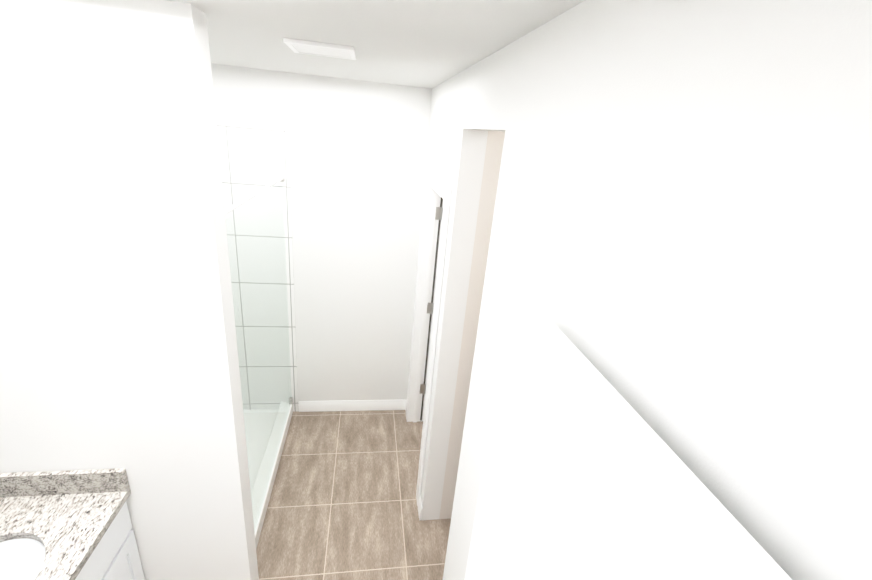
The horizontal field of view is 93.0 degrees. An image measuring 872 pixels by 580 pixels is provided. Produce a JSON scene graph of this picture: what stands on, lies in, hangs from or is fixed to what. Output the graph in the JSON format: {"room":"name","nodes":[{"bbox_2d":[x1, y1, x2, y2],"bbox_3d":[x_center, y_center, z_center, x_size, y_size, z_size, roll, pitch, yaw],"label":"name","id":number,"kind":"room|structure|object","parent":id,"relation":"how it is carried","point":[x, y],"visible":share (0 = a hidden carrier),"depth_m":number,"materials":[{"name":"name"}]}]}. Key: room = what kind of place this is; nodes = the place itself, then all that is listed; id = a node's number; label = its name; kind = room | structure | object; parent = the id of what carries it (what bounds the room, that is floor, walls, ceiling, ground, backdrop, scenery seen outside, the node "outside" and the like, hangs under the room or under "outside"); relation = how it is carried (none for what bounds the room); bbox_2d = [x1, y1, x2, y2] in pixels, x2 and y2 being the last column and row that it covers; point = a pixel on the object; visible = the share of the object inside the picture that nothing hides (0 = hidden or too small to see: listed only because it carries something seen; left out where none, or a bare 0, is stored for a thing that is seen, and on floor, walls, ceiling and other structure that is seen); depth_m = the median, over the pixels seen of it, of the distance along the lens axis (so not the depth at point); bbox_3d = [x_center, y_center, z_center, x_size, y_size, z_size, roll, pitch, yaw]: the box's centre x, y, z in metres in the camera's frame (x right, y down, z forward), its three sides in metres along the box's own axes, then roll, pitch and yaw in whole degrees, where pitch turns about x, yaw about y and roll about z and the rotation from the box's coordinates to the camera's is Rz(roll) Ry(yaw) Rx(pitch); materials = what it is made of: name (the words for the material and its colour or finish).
{"room":"bathroom","nodes":[
{"label":"bathroom","id":0,"kind":"room"},
{"bbox_2d":[0,0,258,579],"bbox_3d":[-1.277,0.396,1.556,0.987,2.600,0.115,2,21,-10],"label":"wall","id":1,"kind":"structure","parent":0,"point":[118,344],"depth_m":1.35,"materials":[{"name":"white paint"}]},
{"bbox_2d":[0,468,129,495],"bbox_3d":[-1.502,0.740,1.583,0.569,0.099,0.020,2,21,-10],"label":"backsplash","id":2,"kind":"structure","parent":1,"relation":"attached to","point":[66,482],"depth_m":1.58,"materials":[{"name":"grey stone"}]},
{"bbox_2d":[217,127,243,409],"bbox_3d":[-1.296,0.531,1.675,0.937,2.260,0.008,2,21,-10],"label":"shower wall tile","id":3,"kind":"structure","parent":1,"relation":"attached to","point":[221,153],"depth_m":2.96,"materials":[{"name":"white tile"}]},
{"bbox_2d":[211,64,431,410],"bbox_3d":[-0.463,-0.174,3.244,3.130,2.600,0.115,2,21,-10],"label":"wall","id":4,"kind":"structure","parent":0,"point":[358,152],"depth_m":3.01,"materials":[{"name":"white paint"}]},
{"bbox_2d":[216,123,297,410],"bbox_3d":[-1.529,-0.025,3.065,0.916,2.260,0.008,2,21,-10],"label":"shower wall tile","id":5,"kind":"structure","parent":4,"relation":"attached to","point":[253,159],"depth_m":3.00,"materials":[{"name":"white tile"}]},
{"bbox_2d":[225,175,284,214],"bbox_3d":[-0.946,-0.493,2.147,0.044,0.044,1.506,2,21,-10],"label":"shower rail","id":6,"kind":"object","parent":5,"relation":"attached to","point":[231,208],"visible":0.52,"depth_m":2.10,"materials":[{"name":"white metal"}]},
{"bbox_2d":[298,399,406,411],"bbox_3d":[-0.713,1.007,3.604,0.930,0.100,0.014,2,21,-10],"label":"baseboard","id":7,"kind":"structure","parent":4,"relation":"attached to","point":[341,405],"depth_m":3.60,"materials":[{"name":"white wood"}]},
{"bbox_2d":[256,410,450,579],"bbox_3d":[-0.239,1.912,1.580,3.730,0.050,5.140,2,21,-10],"label":"floor","id":8,"kind":"structure","parent":0,"point":[342,504],"depth_m":2.70,"materials":[{"name":"tile"}]},
{"bbox_2d":[76,492,144,579],"bbox_3d":[-1.427,1.503,1.057,0.584,0.869,1.568,2,21,-10],"label":"bathroom vanity","id":9,"kind":"object","parent":8,"relation":"on","point":[115,556],"depth_m":1.61,"materials":[{"name":"white wood"}]},
{"bbox_2d":[0,488,130,579],"bbox_3d":[-1.394,1.084,0.895,0.569,0.029,1.568,2,21,-10],"label":"countertop","id":10,"kind":"structure","parent":9,"relation":"on","point":[82,518],"depth_m":1.50,"materials":[{"name":"white stone"}]},
{"bbox_2d":[0,536,63,579],"bbox_3d":[-1.442,1.018,1.296,0.370,0.166,0.452,2,21,-10],"label":"sink","id":11,"kind":"object","parent":10,"relation":"in","point":[21,557],"depth_m":1.41,"materials":[{"name":"white ceramic"}]},
{"bbox_2d":[243,402,292,547],"bbox_3d":[-1.545,1.257,2.750,0.896,0.112,1.506,2,21,-10],"label":"shower pan","id":12,"kind":"object","parent":8,"relation":"on","point":[258,524],"visible":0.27,"depth_m":3.02,"materials":[{"name":"white ceramic"}]},
{"bbox_2d":[226,185,292,521],"bbox_3d":[-1.046,0.336,2.579,0.024,1.808,1.289,2,21,-10],"label":"glass","id":13,"kind":"object","parent":12,"relation":"on","point":[290,400],"visible":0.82,"depth_m":2.46,"materials":[{"name":"clear glass"}]},
{"bbox_2d":[167,0,584,88],"bbox_3d":[-0.001,-0.552,0.633,3.730,0.050,5.140,2,21,-10],"label":"ceiling","id":14,"kind":"structure","parent":0,"point":[430,44],"depth_m":1.27,"materials":[{"name":"white paint"}]},
{"bbox_2d":[283,38,355,59],"bbox_3d":[-0.443,-0.939,1.617,0.253,0.012,0.250,2,21,-10],"label":"fan","id":15,"kind":"object","parent":14,"relation":"attached to","point":[320,49],"visible":1,"depth_m":1.57,"materials":[{"name":"white plastic"}]},
{"bbox_2d":[439,131,504,518],"bbox_3d":[0.675,0.273,2.364,1.110,2.600,0.115,2,21,-10],"label":"wall","id":16,"kind":"structure","parent":0,"point":[492,165],"depth_m":2.14,"materials":[{"name":"white paint"}]},
{"bbox_2d":[421,0,871,579],"bbox_3d":[0.158,0.468,1.728,0.115,2.600,3.325,2,21,-10],"label":"wall","id":17,"kind":"structure","parent":0,"point":[681,246],"depth_m":0.51,"materials":[{"name":"white paint"}]},
{"bbox_2d":[405,402,422,520],"bbox_3d":[-0.028,1.607,2.216,0.014,0.100,3.210,2,21,-10],"label":"baseboard","id":18,"kind":"structure","parent":17,"relation":"attached to","point":[420,508],"depth_m":2.67,"materials":[{"name":"white wood"}]},
{"bbox_2d":[407,179,444,492],"bbox_3d":[-0.030,0.328,2.842,0.147,2.030,0.800,2,21,-10],"label":"door frame","id":19,"kind":"structure","parent":17,"relation":"attached to","point":[433,195],"depth_m":3.13,"materials":[{"name":"white wood"}]},
{"bbox_2d":[406,166,451,505],"bbox_3d":[-0.027,0.293,2.829,0.151,2.104,0.950,2,21,-10],"label":"trim","id":20,"kind":"structure","parent":17,"relation":"attached to","point":[441,185],"depth_m":2.38,"materials":[{"name":"white wood"}]},
{"bbox_2d":[419,197,443,419],"bbox_3d":[0.325,0.211,3.246,0.815,2.000,0.040,2,21,-10],"label":"room door","id":21,"kind":"structure","parent":17,"relation":"in","point":[439,217],"depth_m":3.16,"materials":[{"name":"white wood"}]},
{"bbox_2d":[464,295,791,579],"bbox_3d":[0.144,1.113,0.810,0.173,2.030,0.860,2,21,-10],"label":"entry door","id":22,"kind":"structure","parent":17,"relation":"in","point":[587,473],"depth_m":0.57,"materials":[{"name":"white wood"}]}
]}

